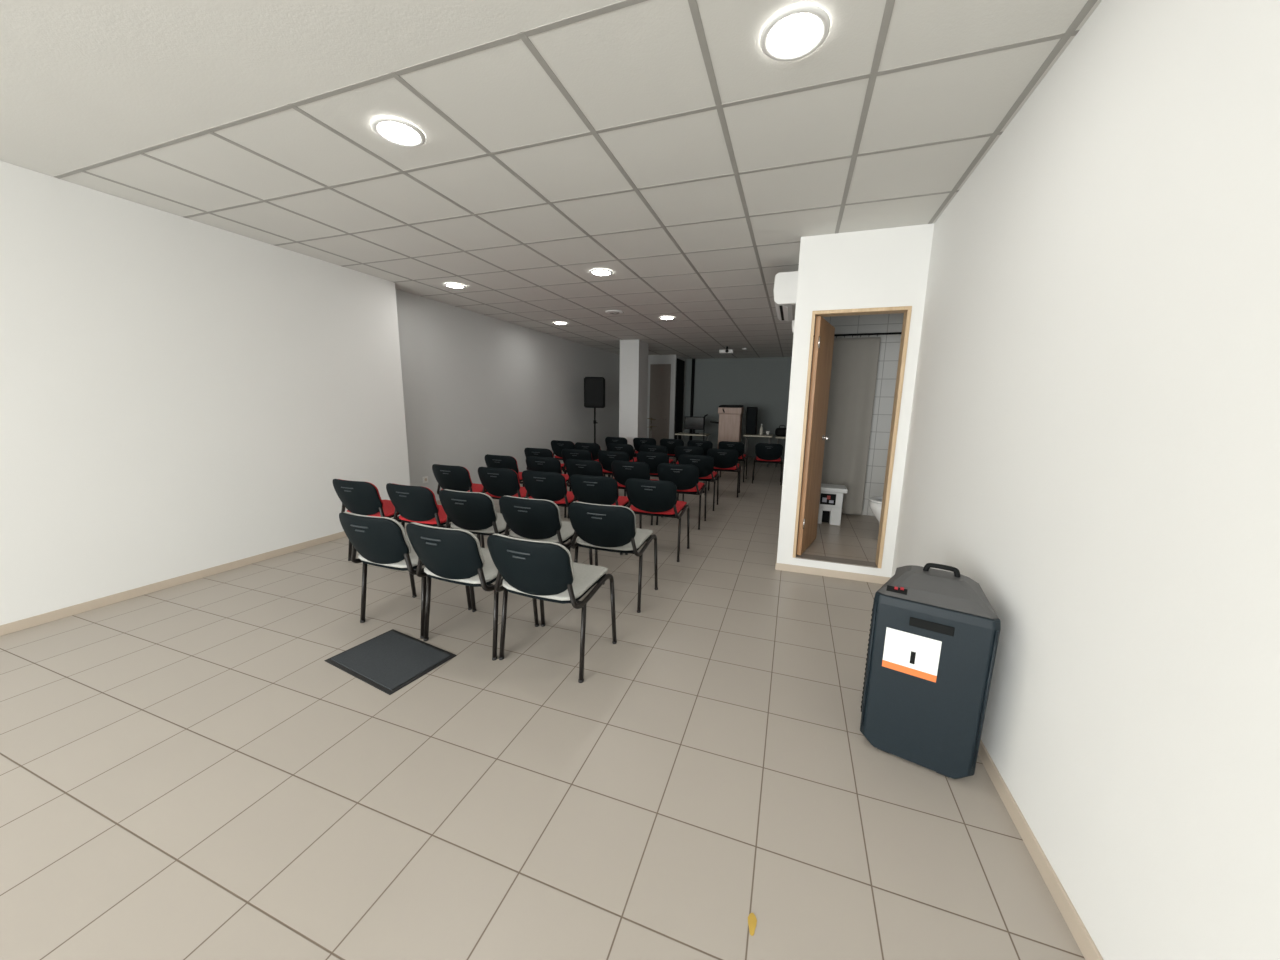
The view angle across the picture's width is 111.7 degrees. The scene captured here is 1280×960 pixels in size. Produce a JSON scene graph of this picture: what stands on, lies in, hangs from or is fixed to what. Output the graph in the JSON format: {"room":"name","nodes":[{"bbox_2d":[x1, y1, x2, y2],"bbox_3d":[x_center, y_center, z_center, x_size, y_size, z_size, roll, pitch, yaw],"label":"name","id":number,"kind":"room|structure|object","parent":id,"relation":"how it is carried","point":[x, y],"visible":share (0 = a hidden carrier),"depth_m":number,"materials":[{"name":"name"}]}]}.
{"room":"meeting hall","nodes":[
{"label":"meeting hall","id":0,"kind":"room"},
{"bbox_2d":[0,161,409,624],"bbox_3d":[-4.315,-0.242,1.304,0.420,2.685,8.220,4,10,19],"label":"wall","id":1,"kind":"structure","parent":0,"point":[179,396],"depth_m":3.13,"materials":[{"name":"white paint"}]},
{"bbox_2d":[0,469,565,635],"bbox_3d":[-2.806,0.387,5.483,0.229,0.062,16.600,4,10,19],"label":"baseboard","id":2,"kind":"structure","parent":1,"relation":"attached to","point":[8,628],"depth_m":3.13,"materials":[{"name":"beige wood"}]},
{"bbox_2d":[395,289,619,500],"bbox_3d":[-1.606,-1.566,9.172,0.200,2.685,8.630,4,10,19],"label":"wall","id":3,"kind":"structure","parent":0,"point":[476,385],"depth_m":6.70,"materials":[{"name":"grey paint"}]},
{"bbox_2d":[422,476,427,482],"bbox_3d":[-2.815,-0.005,5.700,0.013,0.084,0.084,4,10,19],"label":"wall socket","id":4,"kind":"object","parent":3,"relation":"attached to","point":[425,479],"visible":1,"depth_m":5.69,"materials":[{"name":"white plastic"}]},
{"bbox_2d":[0,457,1084,959],"bbox_3d":[0.010,0.680,4.548,6.650,0.100,16.950,4,10,19],"label":"floor","id":5,"kind":"structure","parent":0,"point":[186,773],"depth_m":1.61,"materials":[{"name":"beige tile"}]},
{"bbox_2d":[333,479,399,560],"bbox_3d":[-2.270,0.336,3.807,0.528,0.760,0.566,4,10,19],"label":"chair","id":6,"kind":"object","parent":5,"relation":"on","point":[358,497],"visible":0.76,"depth_m":3.54,"materials":[{"name":"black plastic"}]},
{"bbox_2d":[324,629,456,694],"bbox_3d":[-1.367,0.977,2.389,0.575,0.010,0.385,6,11,27],"label":"door mat","id":7,"kind":"object","parent":5,"relation":"on","point":[389,661],"visible":1,"depth_m":2.36,"materials":[{"name":"black rubber"}]},
{"bbox_2d":[339,512,471,638],"bbox_3d":[-1.483,0.534,2.747,0.528,0.760,0.566,5,11,20],"label":"chair","id":8,"kind":"object","parent":5,"relation":"on","point":[383,542],"visible":0.85,"depth_m":2.49,"materials":[{"name":"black plastic"}]},
{"bbox_2d":[386,483,481,547],"bbox_3d":[-1.738,0.371,3.656,0.528,0.760,0.566,5,11,20],"label":"chair","id":9,"kind":"object","parent":5,"relation":"on","point":[418,504],"visible":0.78,"depth_m":3.39,"materials":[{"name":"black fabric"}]},
{"bbox_2d":[432,464,500,512],"bbox_3d":[-1.886,0.181,4.731,0.528,0.760,0.566,5,11,21],"label":"chair","id":10,"kind":"object","parent":5,"relation":"on","point":[457,478],"visible":0.73,"depth_m":4.46,"materials":[{"name":"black plastic"}]},
{"bbox_2d":[406,522,538,660],"bbox_3d":[-0.981,0.578,2.545,0.528,0.760,0.566,5,11,21],"label":"chair","id":11,"kind":"object","parent":5,"relation":"on","point":[456,556],"visible":0.87,"depth_m":2.30,"materials":[{"name":"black plastic"}]},
{"bbox_2d":[439,489,510,547],"bbox_3d":[-1.219,0.417,3.443,0.528,0.760,0.566,4,10,19],"label":"chair","id":12,"kind":"object","parent":5,"relation":"on","point":[473,512],"visible":0.82,"depth_m":3.18,"materials":[{"name":"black plastic"}]},
{"bbox_2d":[478,467,529,499],"bbox_3d":[-1.361,0.212,4.605,0.528,0.760,0.566,5,11,20],"label":"chair","id":13,"kind":"object","parent":5,"relation":"on","point":[498,482],"visible":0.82,"depth_m":4.34,"materials":[{"name":"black plastic"}]},
{"bbox_2d":[485,454,523,486],"bbox_3d":[-1.658,0.029,5.630,0.528,0.760,0.566,5,11,21],"label":"chair","id":14,"kind":"object","parent":5,"relation":"on","point":[492,461],"visible":0.34,"depth_m":5.33,"materials":[{"name":"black plastic"}]},
{"bbox_2d":[499,495,592,564],"bbox_3d":[-0.706,0.459,3.254,0.528,0.760,0.566,5,11,20],"label":"chair","id":15,"kind":"object","parent":5,"relation":"on","point":[529,519],"visible":0.83,"depth_m":2.99,"materials":[{"name":"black plastic"}]},
{"bbox_2d":[526,456,569,517],"bbox_3d":[-1.119,0.055,5.534,0.528,0.760,0.566,4,10,18],"label":"chair","id":16,"kind":"object","parent":5,"relation":"on","point":[540,464],"visible":0.44,"depth_m":5.24,"materials":[{"name":"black plastic"}]},
{"bbox_2d":[524,447,571,490],"bbox_3d":[-1.398,-0.123,6.529,0.528,0.760,0.566,5,11,21],"label":"chair","id":17,"kind":"object","parent":5,"relation":"on","point":[536,452],"visible":0.3,"depth_m":6.22,"materials":[{"name":"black plastic"}]},
{"bbox_2d":[522,470,577,547],"bbox_3d":[-0.864,0.253,4.422,0.528,0.760,0.566,4,10,19],"label":"chair","id":18,"kind":"object","parent":5,"relation":"on","point":[551,486],"visible":0.78,"depth_m":4.16,"materials":[{"name":"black plastic"}]},
{"bbox_2d":[487,534,616,682],"bbox_3d":[-0.477,0.617,2.367,0.528,0.760,0.566,5,11,21],"label":"chair","id":19,"kind":"object","parent":5,"relation":"on","point":[543,571],"visible":1,"depth_m":2.14,"materials":[{"name":"black plastic"}]},
{"bbox_2d":[551,440,574,473],"bbox_3d":[-1.281,-0.349,7.839,0.528,0.760,0.566,5,11,21],"label":"chair","id":20,"kind":"object","parent":5,"relation":"on","point":[557,446],"visible":0.53,"depth_m":7.57,"materials":[{"name":"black plastic"}]},
{"bbox_2d":[561,449,605,475],"bbox_3d":[-0.846,-0.100,6.451,0.528,0.760,0.566,4,10,18],"label":"chair","id":21,"kind":"object","parent":5,"relation":"on","point":[566,453],"visible":0.37,"depth_m":6.14,"materials":[{"name":"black plastic"}]},
{"bbox_2d":[565,459,618,518],"bbox_3d":[-0.595,0.099,5.330,0.528,0.760,0.566,4,10,19],"label":"chair","id":22,"kind":"object","parent":5,"relation":"on","point":[573,466],"visible":0.35,"depth_m":5.03,"materials":[{"name":"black plastic"}]},
{"bbox_2d":[575,442,612,477],"bbox_3d":[-0.811,-0.284,7.508,0.528,0.760,0.566,5,11,20],"label":"chair","id":23,"kind":"object","parent":5,"relation":"on","point":[594,448],"visible":0.38,"depth_m":7.21,"materials":[{"name":"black plastic"}]},
{"bbox_2d":[593,408,597,442],"bbox_3d":[-1.004,-0.855,9.141,0.884,1.305,0.768,4,10,19],"label":"speaker stand","id":24,"kind":"object","parent":5,"relation":"on","point":[594,420],"visible":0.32,"depth_m":9.19,"materials":[{"name":"black metal"}]},
{"bbox_2d":[584,377,604,407],"bbox_3d":[-0.946,-1.826,9.085,0.430,0.625,0.390,1,10,-3],"label":"loudspeaker","id":25,"kind":"object","parent":24,"relation":"on","point":[594,387],"visible":1,"depth_m":8.90,"materials":[{"name":"black plastic"}]},
{"bbox_2d":[570,474,635,554],"bbox_3d":[-0.366,0.293,4.238,0.528,0.760,0.566,4,10,18],"label":"chair","id":26,"kind":"object","parent":5,"relation":"on","point":[603,490],"visible":0.77,"depth_m":3.97,"materials":[{"name":"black plastic"}]},
{"bbox_2d":[568,502,657,612],"bbox_3d":[-0.194,0.492,3.111,0.528,0.760,0.566,4,10,19],"label":"chair","id":27,"kind":"object","parent":5,"relation":"on","point":[611,528],"visible":0.98,"depth_m":2.87,"materials":[{"name":"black plastic"}]},
{"bbox_2d":[598,450,629,476],"bbox_3d":[-0.307,-0.069,6.321,0.528,0.760,0.566,4,10,19],"label":"chair","id":28,"kind":"object","parent":5,"relation":"on","point":[605,458],"visible":0.39,"depth_m":6.05,"materials":[{"name":"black plastic"}]},
{"bbox_2d":[605,437,635,457],"bbox_3d":[-0.402,-0.509,8.839,0.528,0.760,0.566,5,11,20],"label":"chair","id":29,"kind":"object","parent":5,"relation":"on","point":[616,440],"visible":0.33,"depth_m":8.53,"materials":[{"name":"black plastic"}]},
{"bbox_2d":[607,443,636,476],"bbox_3d":[-0.266,-0.261,7.431,0.528,0.760,0.566,4,10,18],"label":"chair","id":30,"kind":"object","parent":5,"relation":"on","point":[627,448],"visible":0.43,"depth_m":7.13,"materials":[{"name":"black plastic"}]},
{"bbox_2d":[611,460,655,524],"bbox_3d":[-0.044,0.120,5.263,0.528,0.760,0.566,5,11,20],"label":"chair","id":31,"kind":"object","parent":5,"relation":"on","point":[622,471],"visible":0.55,"depth_m":4.98,"materials":[{"name":"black plastic"}]},
{"bbox_2d":[633,437,655,456],"bbox_3d":[0.151,-0.489,8.783,0.528,0.760,0.566,4,10,18],"label":"chair","id":32,"kind":"object","parent":5,"relation":"on","point":[637,442],"visible":0.52,"depth_m":8.50,"materials":[{"name":"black plastic"}]},
{"bbox_2d":[636,451,668,476],"bbox_3d":[0.243,-0.048,6.254,0.528,0.760,0.566,5,11,20],"label":"chair","id":33,"kind":"object","parent":5,"relation":"on","point":[653,459],"visible":0.38,"depth_m":5.97,"materials":[{"name":"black plastic"}]},
{"bbox_2d":[639,445,674,463],"bbox_3d":[0.283,-0.229,7.298,0.528,0.760,0.566,4,10,19],"label":"chair","id":34,"kind":"object","parent":5,"relation":"on","point":[644,448],"visible":0.34,"depth_m":6.99,"materials":[{"name":"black plastic"}]},
{"bbox_2d":[625,478,689,561],"bbox_3d":[0.159,0.330,4.079,0.528,0.760,0.566,4,10,19],"label":"chair","id":35,"kind":"object","parent":5,"relation":"on","point":[646,497],"visible":0.97,"depth_m":3.84,"materials":[{"name":"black plastic"}]},
{"bbox_2d":[660,439,683,456],"bbox_3d":[0.679,-0.453,8.622,0.528,0.760,0.566,4,10,19],"label":"chair","id":36,"kind":"object","parent":5,"relation":"on","point":[670,444],"visible":0.38,"depth_m":8.35,"materials":[{"name":"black plastic"}]},
{"bbox_2d":[656,463,706,529],"bbox_3d":[0.486,0.155,5.113,0.528,0.760,0.566,4,10,18],"label":"chair","id":37,"kind":"object","parent":5,"relation":"on","point":[685,477],"visible":0.74,"depth_m":4.86,"materials":[{"name":"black plastic"}]},
{"bbox_2d":[674,446,709,492],"bbox_3d":[0.854,-0.204,7.212,0.528,0.760,0.566,5,11,21],"label":"chair","id":38,"kind":"object","parent":5,"relation":"on","point":[679,450],"visible":0.34,"depth_m":6.92,"materials":[{"name":"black plastic"}]},
{"bbox_2d":[675,432,709,461],"bbox_3d":[1.300,-0.803,10.828,0.770,0.710,0.550,4,10,19],"label":"folding table","id":39,"kind":"object","parent":5,"relation":"on","point":[680,433],"visible":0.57,"depth_m":10.62,"materials":[{"name":"laminate"}]},
{"bbox_2d":[684,416,703,433],"bbox_3d":[1.335,-1.351,10.696,0.490,0.415,0.160,4,10,19],"label":"monitor","id":40,"kind":"object","parent":39,"relation":"on","point":[695,423],"visible":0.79,"depth_m":10.67,"materials":[{"name":"black plastic"}]},
{"bbox_2d":[677,454,718,510],"bbox_3d":[0.798,0.007,5.995,0.528,0.760,0.566,4,10,17],"label":"chair","id":41,"kind":"object","parent":5,"relation":"on","point":[705,464],"visible":0.57,"depth_m":5.73,"materials":[{"name":"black plastic"}]},
{"bbox_2d":[687,440,715,471],"bbox_3d":[1.184,-0.404,8.391,0.528,0.760,0.566,4,10,18],"label":"chair","id":42,"kind":"object","parent":5,"relation":"on","point":[705,445],"visible":0.34,"depth_m":8.09,"materials":[{"name":"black plastic"}]},
{"bbox_2d":[703,414,707,440],"bbox_3d":[1.500,-0.950,10.253,0.260,1.205,0.260,4,10,19],"label":"microphone stand","id":43,"kind":"object","parent":5,"relation":"on","point":[706,414],"visible":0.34,"depth_m":10.19,"materials":[{"name":"black metal"}]},
{"bbox_2d":[704,448,740,497],"bbox_3d":[1.318,-0.139,6.883,0.528,0.760,0.566,4,10,16],"label":"chair","id":44,"kind":"object","parent":5,"relation":"on","point":[726,460],"visible":0.79,"depth_m":6.63,"materials":[{"name":"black plastic"}]},
{"bbox_2d":[710,405,743,464],"bbox_3d":[2.030,-1.064,10.317,0.730,1.425,0.510,4,10,19],"label":"lectern","id":45,"kind":"object","parent":5,"relation":"on","point":[730,416],"visible":0.75,"depth_m":10.06,"materials":[{"name":"brown wood"}]},
{"bbox_2d":[716,441,747,481],"bbox_3d":[1.748,-0.370,8.252,0.528,0.760,0.566,5,11,20],"label":"chair","id":46,"kind":"object","parent":5,"relation":"on","point":[739,446],"visible":0.56,"depth_m":7.99,"materials":[{"name":"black plastic"}]},
{"bbox_2d":[748,913,756,935],"bbox_3d":[0.308,1.218,1.191,0.025,0.002,0.055,4,10,16],"label":"leaf","id":47,"kind":"object","parent":5,"relation":"on","point":[752,921],"visible":1,"depth_m":1.19,"materials":[{"name":"yellow plant"}]},
{"bbox_2d":[743,434,772,466],"bbox_3d":[2.839,-0.726,10.476,0.650,0.730,0.600,4,10,19],"label":"folding table","id":48,"kind":"object","parent":5,"relation":"on","point":[747,436],"visible":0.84,"depth_m":10.29,"materials":[{"name":"laminate"}]},
{"bbox_2d":[746,407,757,433],"bbox_3d":[2.713,-1.446,10.559,0.255,0.655,0.266,4,10,19],"label":"loudspeaker","id":49,"kind":"object","parent":48,"relation":"on","point":[751,412],"visible":0.97,"depth_m":10.44,"materials":[{"name":"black plastic"}]},
{"bbox_2d":[752,443,782,484],"bbox_3d":[2.353,-0.313,7.987,0.528,0.760,0.566,4,10,16],"label":"chair","id":50,"kind":"object","parent":5,"relation":"on","point":[765,452],"visible":1,"depth_m":7.75,"materials":[{"name":"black plastic"}]},
{"bbox_2d":[775,436,785,466],"bbox_3d":[3.387,-0.687,10.367,0.320,0.710,0.550,4,10,19],"label":"folding table","id":51,"kind":"object","parent":5,"relation":"on","point":[777,437],"visible":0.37,"depth_m":10.15,"materials":[{"name":"laminate"}]},
{"bbox_2d":[775,425,786,436],"bbox_3d":[3.342,-1.159,10.223,0.300,0.264,0.160,4,10,19],"label":"bag","id":52,"kind":"object","parent":51,"relation":"on","point":[779,431],"visible":0.89,"depth_m":10.17,"materials":[{"name":"black fabric"}]},
{"bbox_2d":[860,563,1000,778],"bbox_3d":[1.182,0.735,1.802,0.402,0.773,0.346,8,12,34],"label":"dehumidifier","id":53,"kind":"object","parent":5,"relation":"on","point":[934,635],"visible":1,"depth_m":1.67,"materials":[{"name":"grey plastic"}]},
{"bbox_2d":[861,609,872,711],"bbox_3d":[1.032,0.737,1.902,0.008,0.490,0.240,10,14,43],"label":"grille","id":54,"kind":"object","parent":53,"relation":"attached to","point":[872,609],"depth_m":1.83,"materials":[{"name":"black plastic"}]},
{"bbox_2d":[886,585,907,594],"bbox_3d":[1.015,0.436,1.717,0.070,0.008,0.024,8,44,34],"label":"switch plate","id":55,"kind":"object","parent":53,"relation":"attached to","point":[890,589],"depth_m":1.71,"materials":[{"name":"plastic"}]},
{"bbox_2d":[910,651,915,663],"bbox_3d":[1.052,0.686,1.675,0.016,0.050,0.001,8,12,34],"label":"print","id":56,"kind":"object","parent":53,"relation":"on","point":[912,658],"depth_m":1.67},
{"bbox_2d":[0,0,1101,358],"bbox_3d":[0.056,-2.063,4.071,6.650,0.101,16.950,4,10,19],"label":"ceiling","id":57,"kind":"structure","parent":0,"point":[657,145],"depth_m":2.07,"materials":[{"name":"tile"}]},
{"bbox_2d":[371,116,425,146],"bbox_3d":[-1.171,-1.686,2.111,0.232,0.010,0.232,4,10,19],"label":"recessed light","id":58,"kind":"object","parent":57,"relation":"in","point":[393,130],"visible":1,"depth_m":2.10,"materials":[{"name":"white plastic"}]},
{"bbox_2d":[378,122,418,143],"bbox_3d":[-1.171,-1.685,2.111,0.177,0.001,0.177,4,10,19],"label":"diffuser","id":59,"kind":"object","parent":58,"relation":"attached to","point":[392,132],"depth_m":2.11,"materials":[{"name":"white plastic"}]},
{"bbox_2d":[444,283,465,288],"bbox_3d":[-2.084,-2.186,4.894,0.232,0.010,0.232,4,10,19],"label":"recessed light","id":60,"kind":"object","parent":57,"relation":"in","point":[450,285],"visible":1,"depth_m":4.88,"materials":[{"name":"white plastic"}]},
{"bbox_2d":[447,284,462,287],"bbox_3d":[-2.084,-2.185,4.894,0.177,0.001,0.177,4,10,19],"label":"diffuser","id":61,"kind":"object","parent":60,"relation":"attached to","point":[448,285],"depth_m":4.88,"materials":[{"name":"white plastic"}]},
{"bbox_2d":[553,322,567,324],"bbox_3d":[-1.296,-2.554,7.088,0.232,0.010,0.232,4,10,19],"label":"recessed light","id":62,"kind":"object","parent":57,"relation":"in","point":[557,323],"visible":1,"depth_m":7.08,"materials":[{"name":"white plastic"}]},
{"bbox_2d":[590,269,612,275],"bbox_3d":[-0.383,-2.054,4.305,0.232,0.010,0.232,4,10,19],"label":"recessed light","id":63,"kind":"object","parent":57,"relation":"in","point":[597,272],"visible":1,"depth_m":4.29,"materials":[{"name":"white plastic"}]},
{"bbox_2d":[592,270,609,274],"bbox_3d":[-0.383,-2.054,4.305,0.177,0.001,0.177,4,10,19],"label":"diffuser","id":64,"kind":"object","parent":63,"relation":"attached to","point":[594,272],"depth_m":4.30,"materials":[{"name":"white plastic"}]},
{"bbox_2d":[605,310,623,313],"bbox_3d":[-0.362,-2.368,6.149,0.260,0.024,0.260,4,10,19],"label":"ceiling vent","id":65,"kind":"object","parent":57,"relation":"in","point":[607,311],"visible":1,"depth_m":6.10,"materials":[{"name":"white plastic"}]},
{"bbox_2d":[659,316,674,319],"bbox_3d":[0.405,-2.423,6.499,0.232,0.010,0.232,4,10,19],"label":"recessed light","id":66,"kind":"object","parent":57,"relation":"in","point":[662,317],"visible":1,"depth_m":6.46,"materials":[{"name":"white plastic"}]},
{"bbox_2d":[719,346,733,353],"bbox_3d":[1.906,-2.851,9.529,0.300,0.151,0.260,4,10,19],"label":"projector","id":67,"kind":"object","parent":57,"relation":"hanging from","point":[722,351],"visible":1,"depth_m":9.46,"materials":[{"name":"white plastic"}]},
{"bbox_2d":[760,4,829,60],"bbox_3d":[0.540,-1.553,1.519,0.232,0.010,0.232,4,10,19],"label":"recessed light","id":68,"kind":"object","parent":57,"relation":"in","point":[796,31],"visible":1,"depth_m":1.50,"materials":[{"name":"white plastic"}]},
{"bbox_2d":[768,14,821,55],"bbox_3d":[0.540,-1.553,1.519,0.177,0.001,0.177,4,10,19],"label":"diffuser","id":69,"kind":"object","parent":68,"relation":"attached to","point":[788,34],"depth_m":1.51,"materials":[{"name":"white plastic"}]},
{"bbox_2d":[619,339,647,457],"bbox_3d":[-0.138,-1.565,9.307,0.420,2.685,0.600,4,10,19],"label":"pillar","id":70,"kind":"structure","parent":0,"point":[633,380],"depth_m":9.01,"materials":[{"name":"paint"}]},
{"bbox_2d":[647,355,685,439],"bbox_3d":[0.397,-2.070,12.257,1.490,2.685,1.100,4,10,19],"label":"wall","id":71,"kind":"structure","parent":0,"point":[652,359],"depth_m":11.52,"materials":[{"name":"grey paint"}]},
{"bbox_2d":[649,364,670,444],"bbox_3d":[0.512,-1.837,11.615,0.560,2.450,0.089,4,10,19],"label":"door","id":72,"kind":"structure","parent":71,"relation":"in","point":[660,374],"depth_m":11.58,"materials":[{"name":"wood"}]},
{"bbox_2d":[674,358,684,439],"bbox_3d":[1.079,-1.958,11.929,0.025,2.600,0.790,4,10,19],"label":"door","id":73,"kind":"structure","parent":71,"relation":"in","point":[680,365],"depth_m":11.81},
{"bbox_2d":[683,357,791,458],"bbox_3d":[2.835,-1.995,12.066,6.620,2.685,0.150,4,10,19],"label":"wall","id":74,"kind":"structure","parent":0,"point":[762,383],"depth_m":11.93,"materials":[{"name":"grey paint"}]},
{"bbox_2d":[689,358,694,439],"bbox_3d":[1.476,-2.074,12.385,0.084,2.685,0.083,4,10,19],"label":"trim","id":75,"kind":"structure","parent":74,"relation":"attached to","point":[693,359],"depth_m":12.28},
{"bbox_2d":[796,509,878,561],"bbox_3d":[2.361,0.621,4.447,1.560,0.130,1.850,4,10,19],"label":"floor","id":76,"kind":"structure","parent":0,"point":[856,536],"depth_m":4.26,"materials":[{"name":"tile"}]},
{"bbox_2d":[818,483,847,525],"bbox_3d":[2.123,0.271,4.845,0.290,0.415,0.280,4,10,19],"label":"plastic stool","id":77,"kind":"object","parent":76,"relation":"on","point":[831,495],"visible":0.8,"depth_m":4.74,"materials":[{"name":"white plastic"}]},
{"bbox_2d":[822,497,833,502],"bbox_3d":[2.050,0.222,4.740,0.115,0.055,0.001,4,10,19],"label":"print","id":78,"kind":"object","parent":77,"relation":"attached to","point":[824,499],"depth_m":4.74},
{"bbox_2d":[869,496,882,538],"bbox_3d":[2.508,0.235,4.109,0.619,0.752,0.392,4,10,19],"label":"toilet","id":79,"kind":"object","parent":76,"relation":"on","point":[875,502],"visible":0.15,"depth_m":4.13,"materials":[{"name":"white ceramic"}]},
{"bbox_2d":[800,313,903,515],"bbox_3d":[2.692,-0.846,5.076,1.560,2.555,0.100,4,10,19],"label":"wall","id":80,"kind":"structure","parent":0,"point":[876,323],"depth_m":4.98,"materials":[{"name":"white tile"}]},
{"bbox_2d":[777,223,933,576],"bbox_3d":[1.727,-0.511,3.436,1.060,2.685,0.100,4,10,19],"label":"wall","id":81,"kind":"structure","parent":0,"point":[885,267],"depth_m":3.30,"materials":[{"name":"white paint"}]},
{"bbox_2d":[793,306,911,567],"bbox_3d":[1.749,-0.349,3.736,0.676,2.012,0.648,4,10,19],"label":"door","id":82,"kind":"structure","parent":81,"relation":"in","point":[817,410],"depth_m":3.58,"materials":[{"name":"brown wood"}]},
{"bbox_2d":[891,0,1279,959],"bbox_3d":[0.773,0.162,-0.519,0.180,2.685,8.100,4,10,19],"label":"wall","id":83,"kind":"structure","parent":0,"point":[1093,444],"depth_m":1.11,"materials":[{"name":"white paint"}]},
{"bbox_2d":[775,548,1102,959],"bbox_3d":[1.700,0.735,3.924,0.889,0.062,16.600,4,10,19],"label":"baseboard","id":84,"kind":"structure","parent":83,"relation":"attached to","point":[1083,939],"depth_m":1.41,"materials":[{"name":"beige tile"}]},
{"bbox_3d":[2.710,-1.217,7.589,0.100,2.685,8.500,4,10,19],"label":"wall","id":85,"kind":"structure","parent":0,"visible":0},
{"bbox_2d":[773,271,797,332],"bbox_3d":[1.440,-1.719,4.281,0.208,0.394,0.857,4,10,19],"label":"air conditioner","id":86,"kind":"object","parent":85,"relation":"attached to","point":[785,284],"visible":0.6,"depth_m":3.89,"materials":[{"name":"white plastic"}]},
{"bbox_2d":[780,305,783,319],"bbox_3d":[1.404,-1.648,4.296,0.024,0.005,0.720,4,10,19],"label":"outlet","id":87,"kind":"object","parent":86,"relation":"attached to","point":[781,306],"depth_m":4.24,"materials":[{"name":"black plastic"}]},
{"bbox_2d":[834,332,901,335],"bbox_3d":[2.607,-1.619,4.816,1.454,0.056,0.056,4,10,19],"label":"curtain rod","id":88,"kind":"object","parent":85,"relation":"attached to","point":[889,333],"visible":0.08,"depth_m":4.83,"materials":[{"name":"metal"}]},
{"bbox_2d":[821,334,880,514],"bbox_3d":[2.337,-0.623,5.080,0.660,2.063,0.050,4,10,19],"label":"shower curtain","id":89,"kind":"object","parent":88,"relation":"hanging from","point":[854,368],"visible":0.64,"depth_m":5.02,"materials":[{"name":"grey fabric"}]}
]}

